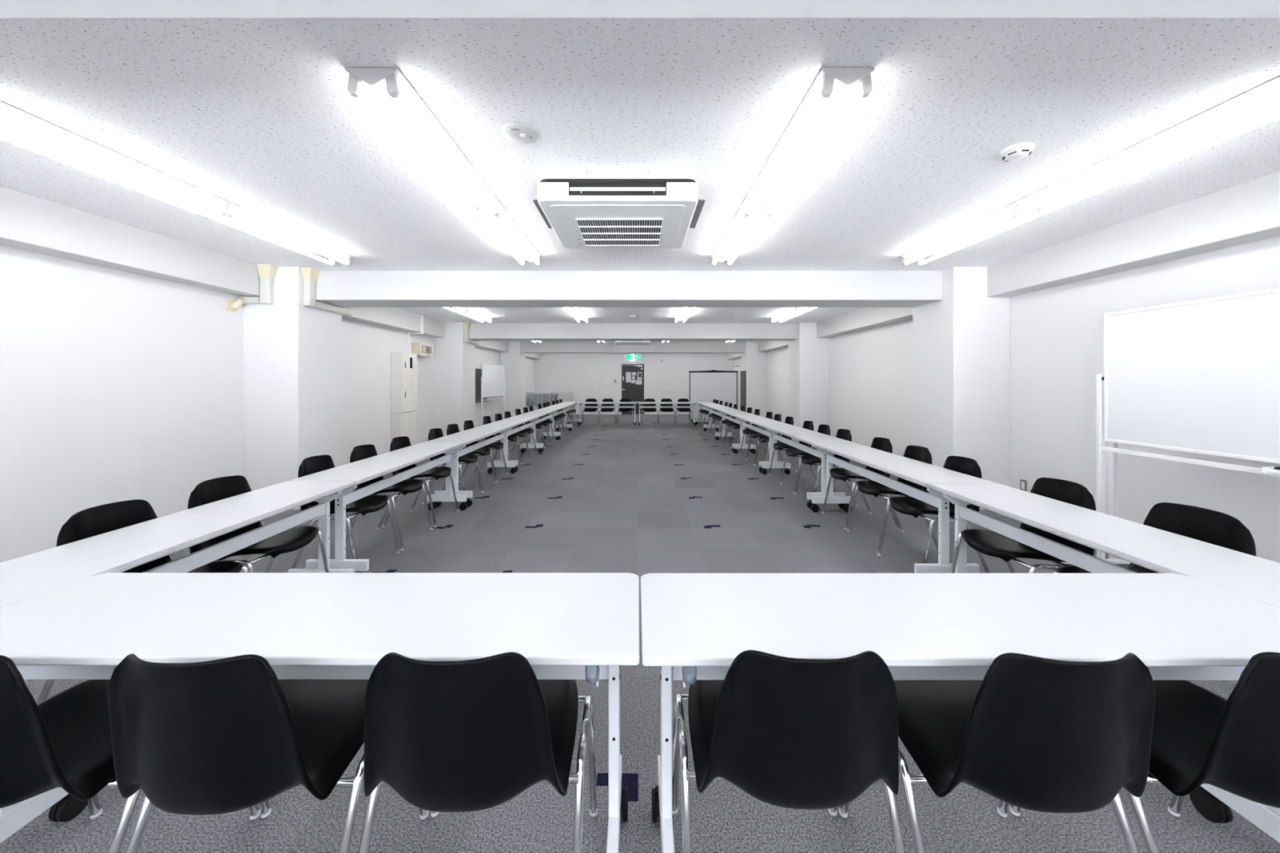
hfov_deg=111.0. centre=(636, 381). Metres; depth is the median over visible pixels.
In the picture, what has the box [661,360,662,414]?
cable conduit
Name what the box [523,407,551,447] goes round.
shell chair
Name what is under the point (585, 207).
air conditioner
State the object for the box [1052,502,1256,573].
shell chair
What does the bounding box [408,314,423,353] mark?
cable conduit
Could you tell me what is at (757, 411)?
shell chair
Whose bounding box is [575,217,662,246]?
grille
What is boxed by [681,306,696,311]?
fluorescent light
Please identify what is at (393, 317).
beam
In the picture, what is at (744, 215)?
socket
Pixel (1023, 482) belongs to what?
wall outlet
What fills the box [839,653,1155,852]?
shell chair
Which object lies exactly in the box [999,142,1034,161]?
smoke detector
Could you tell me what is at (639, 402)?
folding table
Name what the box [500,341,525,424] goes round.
pillar
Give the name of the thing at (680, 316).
fluorescent light
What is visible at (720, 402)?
shell chair
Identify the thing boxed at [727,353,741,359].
beam
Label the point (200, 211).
socket
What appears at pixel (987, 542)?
shell chair
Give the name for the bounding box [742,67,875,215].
fluorescent light
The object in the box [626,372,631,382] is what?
paper notice
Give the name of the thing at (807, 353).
pillar
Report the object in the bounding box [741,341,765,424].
pillar
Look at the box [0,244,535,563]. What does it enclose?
wall
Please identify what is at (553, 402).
shell chair
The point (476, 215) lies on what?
socket
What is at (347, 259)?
socket
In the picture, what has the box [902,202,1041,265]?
fluorescent light
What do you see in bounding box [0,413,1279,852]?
floor
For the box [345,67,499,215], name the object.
fluorescent light
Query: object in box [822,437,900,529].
shell chair
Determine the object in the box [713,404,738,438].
shell chair
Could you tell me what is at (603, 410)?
shell chair
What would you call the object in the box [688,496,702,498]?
tape mark
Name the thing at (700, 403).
folding table
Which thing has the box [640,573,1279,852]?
folding table
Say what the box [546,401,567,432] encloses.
shell chair
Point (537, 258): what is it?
socket
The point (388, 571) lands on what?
tape mark
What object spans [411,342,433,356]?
alarm box
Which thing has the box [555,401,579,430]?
folding table
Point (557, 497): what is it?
tape mark
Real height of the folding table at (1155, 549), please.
0.700 m
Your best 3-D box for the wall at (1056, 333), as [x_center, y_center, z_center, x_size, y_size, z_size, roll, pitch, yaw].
[3.952,0.074,7.550,0.150,2.528,20.300,0,0,0]
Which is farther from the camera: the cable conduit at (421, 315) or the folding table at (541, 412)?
the folding table at (541, 412)
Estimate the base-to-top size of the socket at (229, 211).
0.080 m
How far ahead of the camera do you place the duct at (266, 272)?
4.50 m
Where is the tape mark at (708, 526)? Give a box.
[703,524,720,528]
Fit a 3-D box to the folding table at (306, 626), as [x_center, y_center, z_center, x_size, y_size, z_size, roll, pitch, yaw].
[-0.892,0.988,1.234,1.797,0.700,0.462,0,0,0]
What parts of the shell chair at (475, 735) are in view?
leg, leg, leg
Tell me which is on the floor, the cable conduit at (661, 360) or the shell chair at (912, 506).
the shell chair at (912, 506)
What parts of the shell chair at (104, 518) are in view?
leg, leg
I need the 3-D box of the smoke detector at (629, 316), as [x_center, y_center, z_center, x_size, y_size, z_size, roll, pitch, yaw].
[-0.090,-1.167,7.970,0.136,0.047,0.136,0,0,0]
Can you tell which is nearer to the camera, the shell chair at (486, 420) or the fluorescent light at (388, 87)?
the fluorescent light at (388, 87)
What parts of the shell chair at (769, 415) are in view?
leg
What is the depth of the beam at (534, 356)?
16.61 m
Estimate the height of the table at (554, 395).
0.967 m
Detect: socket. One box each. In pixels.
[195,204,204,215]
[202,208,210,217]
[217,202,226,215]
[224,204,232,217]
[328,258,334,265]
[344,256,350,265]
[346,73,362,97]
[385,72,399,97]
[469,202,476,215]
[471,207,479,217]
[492,202,498,215]
[494,204,500,217]
[520,257,524,265]
[535,257,540,265]
[727,257,731,265]
[742,204,748,217]
[744,202,751,215]
[764,207,770,217]
[766,202,773,215]
[820,72,834,97]
[858,72,872,97]
[902,256,908,265]
[918,257,924,265]
[1011,204,1019,217]
[1017,202,1026,215]
[1033,208,1041,217]
[1039,204,1048,215]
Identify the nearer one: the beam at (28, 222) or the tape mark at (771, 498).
the beam at (28, 222)
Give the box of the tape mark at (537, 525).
[524,524,543,528]
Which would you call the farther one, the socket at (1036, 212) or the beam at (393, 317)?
the beam at (393, 317)
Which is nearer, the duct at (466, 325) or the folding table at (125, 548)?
the folding table at (125, 548)
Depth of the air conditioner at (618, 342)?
11.33 m
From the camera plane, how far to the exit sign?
17.63 m
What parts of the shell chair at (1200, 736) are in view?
leg, leg, leg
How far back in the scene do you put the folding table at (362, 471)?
3.23 m
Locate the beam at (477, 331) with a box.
[469,323,796,340]
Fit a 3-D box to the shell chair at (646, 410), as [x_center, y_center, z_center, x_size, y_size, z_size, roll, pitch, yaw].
[0.394,0.941,13.502,0.514,0.790,0.519,0,0,0]
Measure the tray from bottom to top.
0.024 m
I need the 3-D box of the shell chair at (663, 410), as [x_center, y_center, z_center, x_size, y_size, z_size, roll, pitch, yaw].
[0.916,0.941,13.502,0.514,0.790,0.519,0,0,1]
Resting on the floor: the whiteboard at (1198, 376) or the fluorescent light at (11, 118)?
the whiteboard at (1198, 376)
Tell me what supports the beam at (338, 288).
attached to the ceiling
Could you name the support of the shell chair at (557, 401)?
on the floor
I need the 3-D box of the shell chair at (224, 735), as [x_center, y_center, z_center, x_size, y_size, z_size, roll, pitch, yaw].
[-0.900,0.941,1.106,0.514,0.790,0.519,0,0,1]
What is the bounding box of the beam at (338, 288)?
[315,271,942,306]
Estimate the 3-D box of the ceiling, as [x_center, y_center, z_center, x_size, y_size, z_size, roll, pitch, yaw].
[-0.109,-1.240,7.550,8.272,0.100,20.600,0,0,0]
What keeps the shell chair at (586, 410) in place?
on the floor
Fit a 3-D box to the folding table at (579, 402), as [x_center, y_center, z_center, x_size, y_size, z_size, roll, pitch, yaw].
[-0.889,0.988,13.351,1.797,0.700,0.462,0,0,0]
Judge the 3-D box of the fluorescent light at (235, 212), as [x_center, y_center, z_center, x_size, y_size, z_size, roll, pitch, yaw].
[-2.795,-1.140,3.535,0.198,0.100,1.244,0,0,0]
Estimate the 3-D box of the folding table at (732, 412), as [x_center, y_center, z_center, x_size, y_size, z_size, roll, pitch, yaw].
[2.017,0.988,9.081,0.476,0.700,1.797,0,0,0]
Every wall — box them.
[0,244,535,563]
[535,353,733,414]
[733,235,1279,563]
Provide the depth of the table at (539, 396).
14.76 m
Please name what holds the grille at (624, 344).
attached to the air conditioner at (618, 342)
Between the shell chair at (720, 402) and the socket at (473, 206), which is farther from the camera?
the shell chair at (720, 402)
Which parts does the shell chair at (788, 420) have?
leg, leg, leg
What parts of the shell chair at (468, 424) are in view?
leg, leg, leg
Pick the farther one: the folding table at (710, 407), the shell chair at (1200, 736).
the folding table at (710, 407)
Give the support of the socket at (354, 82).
attached to the fluorescent light at (388, 87)
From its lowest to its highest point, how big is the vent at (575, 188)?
0.068 m
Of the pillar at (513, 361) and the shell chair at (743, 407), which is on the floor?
the shell chair at (743, 407)
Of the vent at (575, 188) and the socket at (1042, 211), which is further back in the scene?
the socket at (1042, 211)
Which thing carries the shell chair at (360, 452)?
on the floor
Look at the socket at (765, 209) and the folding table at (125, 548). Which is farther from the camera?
the socket at (765, 209)
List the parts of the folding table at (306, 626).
leg, release knob, leg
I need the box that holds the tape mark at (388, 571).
[371,569,397,573]
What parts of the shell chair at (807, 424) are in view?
leg, leg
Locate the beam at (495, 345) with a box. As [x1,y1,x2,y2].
[475,340,507,351]
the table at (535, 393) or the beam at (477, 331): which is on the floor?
the table at (535, 393)
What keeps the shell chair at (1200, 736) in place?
on the floor
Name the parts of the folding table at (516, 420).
leg, leg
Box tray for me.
[1265,468,1279,475]
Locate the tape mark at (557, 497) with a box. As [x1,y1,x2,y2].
[547,496,562,498]
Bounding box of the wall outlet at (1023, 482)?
[1020,479,1026,491]
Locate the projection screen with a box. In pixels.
[688,369,737,422]
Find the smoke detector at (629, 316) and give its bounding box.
[628,315,635,318]
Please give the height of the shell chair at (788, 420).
0.790 m
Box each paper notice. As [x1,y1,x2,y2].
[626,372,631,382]
[635,379,641,384]
[637,372,641,378]
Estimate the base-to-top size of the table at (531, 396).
0.967 m
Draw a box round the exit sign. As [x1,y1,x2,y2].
[624,353,640,359]
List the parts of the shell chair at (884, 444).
leg, leg, leg, leg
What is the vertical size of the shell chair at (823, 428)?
0.790 m
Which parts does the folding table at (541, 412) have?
leg, leg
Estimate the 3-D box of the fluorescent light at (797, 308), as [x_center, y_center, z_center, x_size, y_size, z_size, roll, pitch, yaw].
[2.598,-1.140,6.345,0.198,0.100,1.244,0,0,0]
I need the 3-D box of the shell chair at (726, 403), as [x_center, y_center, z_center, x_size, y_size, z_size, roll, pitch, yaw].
[2.106,0.941,11.440,0.519,0.790,0.514,0,0,0]
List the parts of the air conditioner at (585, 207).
intake frame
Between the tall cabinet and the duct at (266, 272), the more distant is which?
the tall cabinet
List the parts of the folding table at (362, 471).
leg, leg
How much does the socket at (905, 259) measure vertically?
0.080 m
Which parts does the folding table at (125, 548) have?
leg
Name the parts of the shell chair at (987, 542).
leg, leg, leg, leg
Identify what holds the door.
in the wall at (578, 373)
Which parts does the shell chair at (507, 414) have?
leg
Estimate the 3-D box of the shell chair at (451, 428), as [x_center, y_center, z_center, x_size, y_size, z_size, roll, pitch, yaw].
[-2.112,0.941,5.550,0.519,0.790,0.514,0,0,1]
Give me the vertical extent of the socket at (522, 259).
0.080 m
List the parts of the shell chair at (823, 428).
leg, leg, leg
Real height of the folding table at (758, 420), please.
0.700 m
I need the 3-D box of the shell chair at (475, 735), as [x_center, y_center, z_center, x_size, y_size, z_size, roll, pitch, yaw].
[-0.378,0.941,1.112,0.514,0.790,0.519,0,0,0]
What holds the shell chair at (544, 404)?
on the floor
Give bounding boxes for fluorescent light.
[0,101,228,215]
[202,202,351,265]
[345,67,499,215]
[443,306,466,311]
[455,306,492,322]
[471,202,541,265]
[564,306,579,311]
[568,306,588,322]
[674,306,693,322]
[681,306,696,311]
[711,202,770,265]
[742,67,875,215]
[770,306,806,322]
[795,306,817,311]
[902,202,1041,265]
[1015,76,1279,215]
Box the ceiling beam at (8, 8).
[0,0,1279,17]
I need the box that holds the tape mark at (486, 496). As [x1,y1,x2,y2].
[475,495,490,498]
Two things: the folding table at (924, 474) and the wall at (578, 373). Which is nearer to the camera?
the folding table at (924, 474)
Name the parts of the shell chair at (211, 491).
leg, leg, leg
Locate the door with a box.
[622,364,644,414]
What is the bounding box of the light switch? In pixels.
[612,378,617,382]
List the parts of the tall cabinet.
door, door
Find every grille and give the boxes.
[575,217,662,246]
[622,342,643,345]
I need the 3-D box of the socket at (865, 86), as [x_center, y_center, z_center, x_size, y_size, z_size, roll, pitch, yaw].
[0.873,-1.130,1.681,0.042,0.080,0.028,0,0,0]
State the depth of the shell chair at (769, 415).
7.82 m
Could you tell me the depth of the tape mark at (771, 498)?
5.02 m
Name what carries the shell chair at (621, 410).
on the floor
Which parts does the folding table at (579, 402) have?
leg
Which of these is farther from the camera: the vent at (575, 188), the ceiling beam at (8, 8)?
the vent at (575, 188)
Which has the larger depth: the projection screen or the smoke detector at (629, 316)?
the projection screen
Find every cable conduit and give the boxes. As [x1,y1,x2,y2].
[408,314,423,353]
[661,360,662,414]
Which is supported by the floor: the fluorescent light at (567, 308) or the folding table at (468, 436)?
the folding table at (468, 436)
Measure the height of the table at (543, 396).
0.967 m
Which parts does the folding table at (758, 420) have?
leg, leg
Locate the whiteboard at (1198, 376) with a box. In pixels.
[1062,288,1279,565]
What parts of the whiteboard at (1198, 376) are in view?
post, post, cross rail, board frame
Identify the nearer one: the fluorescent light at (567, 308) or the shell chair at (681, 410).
the fluorescent light at (567, 308)
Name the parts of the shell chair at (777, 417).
leg, leg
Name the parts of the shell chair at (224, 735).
leg, leg, leg, leg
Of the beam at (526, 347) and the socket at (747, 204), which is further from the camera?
the beam at (526, 347)
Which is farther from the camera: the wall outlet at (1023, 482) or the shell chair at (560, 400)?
the shell chair at (560, 400)
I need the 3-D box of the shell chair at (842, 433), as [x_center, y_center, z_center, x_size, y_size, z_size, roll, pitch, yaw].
[2.123,0.941,4.960,0.519,0.790,0.514,0,0,0]
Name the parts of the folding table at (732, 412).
leg, leg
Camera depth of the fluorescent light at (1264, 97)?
2.12 m
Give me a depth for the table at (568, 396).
15.60 m
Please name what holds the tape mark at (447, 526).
on the floor
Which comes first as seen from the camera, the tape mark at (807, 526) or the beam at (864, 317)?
the tape mark at (807, 526)
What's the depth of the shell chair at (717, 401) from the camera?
12.80 m
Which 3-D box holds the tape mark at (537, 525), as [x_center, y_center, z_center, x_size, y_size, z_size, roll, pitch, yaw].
[-0.946,1.336,4.054,0.155,0.002,0.098,0,0,-2]
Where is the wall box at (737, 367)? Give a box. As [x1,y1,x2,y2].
[733,365,739,371]
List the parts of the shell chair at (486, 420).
leg, leg, leg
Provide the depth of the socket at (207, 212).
2.92 m
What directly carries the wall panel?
attached to the wall at (116, 385)
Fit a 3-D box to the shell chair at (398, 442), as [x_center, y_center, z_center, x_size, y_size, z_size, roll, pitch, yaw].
[-2.087,0.941,4.275,0.519,0.790,0.514,0,0,1]
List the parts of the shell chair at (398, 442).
leg, leg, leg, leg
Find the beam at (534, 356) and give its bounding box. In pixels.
[525,353,540,359]
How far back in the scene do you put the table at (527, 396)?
14.77 m
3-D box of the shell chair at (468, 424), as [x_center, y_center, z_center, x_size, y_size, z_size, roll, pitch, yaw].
[-2.107,0.941,6.070,0.519,0.790,0.514,0,0,-1]
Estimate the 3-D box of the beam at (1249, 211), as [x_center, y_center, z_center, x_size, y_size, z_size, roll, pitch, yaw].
[3.756,-1.032,2.750,0.242,0.315,3.640,0,0,0]
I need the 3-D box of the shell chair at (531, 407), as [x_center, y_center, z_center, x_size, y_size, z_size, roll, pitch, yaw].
[-2.107,0.941,9.660,0.519,0.790,0.514,0,0,0]
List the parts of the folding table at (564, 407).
leg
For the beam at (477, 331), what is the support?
attached to the ceiling
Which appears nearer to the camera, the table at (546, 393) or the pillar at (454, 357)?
the pillar at (454, 357)
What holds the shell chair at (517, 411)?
on the floor
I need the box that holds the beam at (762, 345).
[757,340,787,351]
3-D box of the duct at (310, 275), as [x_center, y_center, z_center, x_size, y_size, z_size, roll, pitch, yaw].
[-3.469,-0.991,4.975,0.106,0.398,0.750,0,0,0]
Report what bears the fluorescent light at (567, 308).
attached to the ceiling
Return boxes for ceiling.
[0,17,1279,342]
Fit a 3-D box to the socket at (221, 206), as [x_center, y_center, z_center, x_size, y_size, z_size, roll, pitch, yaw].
[-2.722,-1.130,2.889,0.042,0.080,0.028,0,0,0]
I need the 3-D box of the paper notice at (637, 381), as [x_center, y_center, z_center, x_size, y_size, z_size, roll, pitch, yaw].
[0.080,0.035,17.719,0.242,0.197,0.002,0,0,0]
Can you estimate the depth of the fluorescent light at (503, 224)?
3.39 m
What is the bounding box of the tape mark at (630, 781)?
[595,773,638,801]
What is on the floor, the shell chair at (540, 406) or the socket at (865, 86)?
the shell chair at (540, 406)
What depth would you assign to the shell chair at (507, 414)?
7.96 m
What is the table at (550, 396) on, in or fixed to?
on the floor
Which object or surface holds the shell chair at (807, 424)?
on the floor
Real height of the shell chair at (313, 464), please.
0.790 m
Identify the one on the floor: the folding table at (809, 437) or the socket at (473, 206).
the folding table at (809, 437)
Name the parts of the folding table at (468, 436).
leg, leg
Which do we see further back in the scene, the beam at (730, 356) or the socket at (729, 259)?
the beam at (730, 356)
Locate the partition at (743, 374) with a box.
[740,370,746,412]
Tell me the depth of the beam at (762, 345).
12.01 m
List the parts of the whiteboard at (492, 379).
post, board frame, post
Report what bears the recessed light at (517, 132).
in the ceiling
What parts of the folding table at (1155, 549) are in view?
leg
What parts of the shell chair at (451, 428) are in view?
leg, leg, leg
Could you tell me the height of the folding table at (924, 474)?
0.700 m
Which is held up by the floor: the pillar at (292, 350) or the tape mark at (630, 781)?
the tape mark at (630, 781)
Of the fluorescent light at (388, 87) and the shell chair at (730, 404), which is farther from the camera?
the shell chair at (730, 404)
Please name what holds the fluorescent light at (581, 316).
attached to the ceiling
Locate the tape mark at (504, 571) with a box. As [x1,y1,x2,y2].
[502,570,512,573]
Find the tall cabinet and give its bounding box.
[391,351,417,445]
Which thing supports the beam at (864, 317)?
attached to the wall at (1056, 333)
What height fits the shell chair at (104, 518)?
0.790 m
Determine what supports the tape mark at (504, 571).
on the floor
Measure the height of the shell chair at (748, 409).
0.790 m
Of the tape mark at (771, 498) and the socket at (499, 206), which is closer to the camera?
the socket at (499, 206)
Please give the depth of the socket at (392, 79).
1.67 m
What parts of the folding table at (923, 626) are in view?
leg, release knob, leg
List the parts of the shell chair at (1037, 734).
leg, leg, leg, leg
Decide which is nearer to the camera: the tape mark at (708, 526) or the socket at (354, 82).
the socket at (354, 82)
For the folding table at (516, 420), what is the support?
on the floor
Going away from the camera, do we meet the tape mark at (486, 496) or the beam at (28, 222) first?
the beam at (28, 222)
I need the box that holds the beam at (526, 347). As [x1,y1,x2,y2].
[521,342,745,353]
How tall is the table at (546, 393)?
0.967 m
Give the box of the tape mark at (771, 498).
[769,497,783,499]
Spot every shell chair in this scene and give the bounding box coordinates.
[0,655,260,852]
[36,499,248,704]
[107,653,428,852]
[187,475,329,573]
[291,454,399,573]
[346,444,432,551]
[358,652,597,852]
[382,435,459,527]
[422,428,484,504]
[442,423,496,492]
[460,420,507,482]
[480,416,521,471]
[493,413,530,464]
[504,411,537,457]
[512,408,544,451]
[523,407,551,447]
[528,405,555,440]
[536,404,560,438]
[542,403,564,435]
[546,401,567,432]
[551,400,572,428]
[555,400,574,426]
[559,399,577,426]
[581,398,599,425]
[598,398,616,425]
[616,398,633,425]
[641,398,658,425]
[658,398,675,425]
[671,649,905,852]
[675,398,693,425]
[697,399,715,426]
[699,400,719,427]
[702,400,722,428]
[706,402,728,433]
[709,403,732,435]
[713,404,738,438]
[719,405,746,444]
[724,407,751,447]
[730,408,762,452]
[739,412,773,459]
[745,413,782,465]
[754,416,797,471]
[768,420,818,483]
[779,424,834,493]
[794,428,857,506]
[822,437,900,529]
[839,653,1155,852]
[847,445,937,551]
[876,455,990,573]
[950,477,1096,573]
[1009,652,1279,852]
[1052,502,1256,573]
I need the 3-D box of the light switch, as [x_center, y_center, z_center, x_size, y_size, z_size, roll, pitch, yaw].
[-0.900,-0.008,17.690,0.200,0.168,0.020,0,0,0]
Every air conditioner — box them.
[533,167,705,248]
[613,340,652,345]
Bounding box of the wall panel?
[475,368,487,403]
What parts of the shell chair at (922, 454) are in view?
leg, leg, leg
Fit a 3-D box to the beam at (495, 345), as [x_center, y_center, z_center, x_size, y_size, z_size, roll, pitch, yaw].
[-3.982,-1.032,11.410,0.225,0.315,3.640,0,0,0]
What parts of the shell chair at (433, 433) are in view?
leg, leg, leg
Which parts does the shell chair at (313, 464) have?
leg, leg, leg, leg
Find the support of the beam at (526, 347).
attached to the ceiling
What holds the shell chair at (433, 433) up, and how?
on the floor
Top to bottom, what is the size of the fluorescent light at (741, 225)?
0.100 m
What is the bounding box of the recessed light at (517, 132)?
[501,122,538,143]
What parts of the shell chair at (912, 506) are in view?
leg, leg, leg, leg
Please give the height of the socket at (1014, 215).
0.080 m
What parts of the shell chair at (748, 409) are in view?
leg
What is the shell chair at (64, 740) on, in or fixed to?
on the floor
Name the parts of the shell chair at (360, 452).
leg, leg, leg, leg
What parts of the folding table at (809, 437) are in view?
leg, leg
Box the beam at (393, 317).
[342,306,445,337]
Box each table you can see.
[0,480,354,608]
[0,573,639,852]
[288,441,467,573]
[426,424,515,507]
[486,415,542,471]
[518,408,559,451]
[525,391,542,407]
[528,391,546,406]
[533,391,549,410]
[536,391,552,409]
[540,391,556,406]
[541,404,571,439]
[543,391,559,417]
[547,391,564,405]
[551,391,568,416]
[555,391,573,421]
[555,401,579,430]
[577,401,637,425]
[637,401,697,425]
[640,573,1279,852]
[695,401,719,429]
[703,404,733,439]
[715,408,756,453]
[733,415,791,472]
[761,425,854,509]
[810,443,997,573]
[929,484,1279,608]
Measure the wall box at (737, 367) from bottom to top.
0.210 m
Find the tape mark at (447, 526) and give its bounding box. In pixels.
[432,524,454,528]
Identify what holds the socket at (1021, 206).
attached to the fluorescent light at (1264, 97)
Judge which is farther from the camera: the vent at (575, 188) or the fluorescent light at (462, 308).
the fluorescent light at (462, 308)
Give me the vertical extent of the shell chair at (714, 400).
0.790 m
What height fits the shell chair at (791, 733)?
0.790 m
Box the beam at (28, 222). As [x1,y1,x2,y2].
[0,185,259,296]
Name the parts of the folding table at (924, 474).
leg, leg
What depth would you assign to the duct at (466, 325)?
8.98 m
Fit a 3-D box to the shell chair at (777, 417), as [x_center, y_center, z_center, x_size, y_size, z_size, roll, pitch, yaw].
[2.103,0.941,7.235,0.519,0.790,0.514,0,0,0]
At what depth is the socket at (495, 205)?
2.88 m
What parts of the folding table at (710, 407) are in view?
leg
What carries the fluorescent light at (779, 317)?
attached to the ceiling
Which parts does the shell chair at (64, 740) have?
leg, leg, leg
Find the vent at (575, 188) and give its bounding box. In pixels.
[568,182,666,195]
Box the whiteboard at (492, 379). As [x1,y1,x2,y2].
[480,363,506,426]
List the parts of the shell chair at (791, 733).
leg, leg, leg, leg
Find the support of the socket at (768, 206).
attached to the fluorescent light at (833, 90)
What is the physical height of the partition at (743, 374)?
1.650 m
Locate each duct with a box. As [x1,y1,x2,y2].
[226,263,276,312]
[301,266,352,315]
[463,322,479,345]
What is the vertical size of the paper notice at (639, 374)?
0.277 m
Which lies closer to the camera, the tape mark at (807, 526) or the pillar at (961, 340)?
the tape mark at (807, 526)
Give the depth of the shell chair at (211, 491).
2.45 m
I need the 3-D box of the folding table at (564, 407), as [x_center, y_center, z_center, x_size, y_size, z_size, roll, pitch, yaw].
[-1.995,0.988,10.959,0.476,0.700,1.797,0,0,0]
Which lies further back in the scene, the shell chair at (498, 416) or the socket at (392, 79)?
the shell chair at (498, 416)
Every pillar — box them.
[243,266,342,510]
[434,322,475,445]
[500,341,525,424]
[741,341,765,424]
[787,322,828,447]
[912,266,1009,510]
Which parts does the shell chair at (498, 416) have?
leg, leg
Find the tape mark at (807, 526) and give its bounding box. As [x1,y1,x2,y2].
[803,524,821,528]
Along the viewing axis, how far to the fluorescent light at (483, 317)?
7.55 m
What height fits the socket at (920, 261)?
0.080 m
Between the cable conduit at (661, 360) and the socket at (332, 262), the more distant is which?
the cable conduit at (661, 360)
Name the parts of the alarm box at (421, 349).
casing, plate, frame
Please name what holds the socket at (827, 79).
attached to the fluorescent light at (833, 90)
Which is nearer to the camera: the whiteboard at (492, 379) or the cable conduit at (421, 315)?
the cable conduit at (421, 315)
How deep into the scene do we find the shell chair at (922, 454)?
3.69 m
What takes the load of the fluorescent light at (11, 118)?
attached to the ceiling
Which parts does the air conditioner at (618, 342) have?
intake frame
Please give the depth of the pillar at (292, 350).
4.57 m
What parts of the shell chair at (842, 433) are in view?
leg, leg, leg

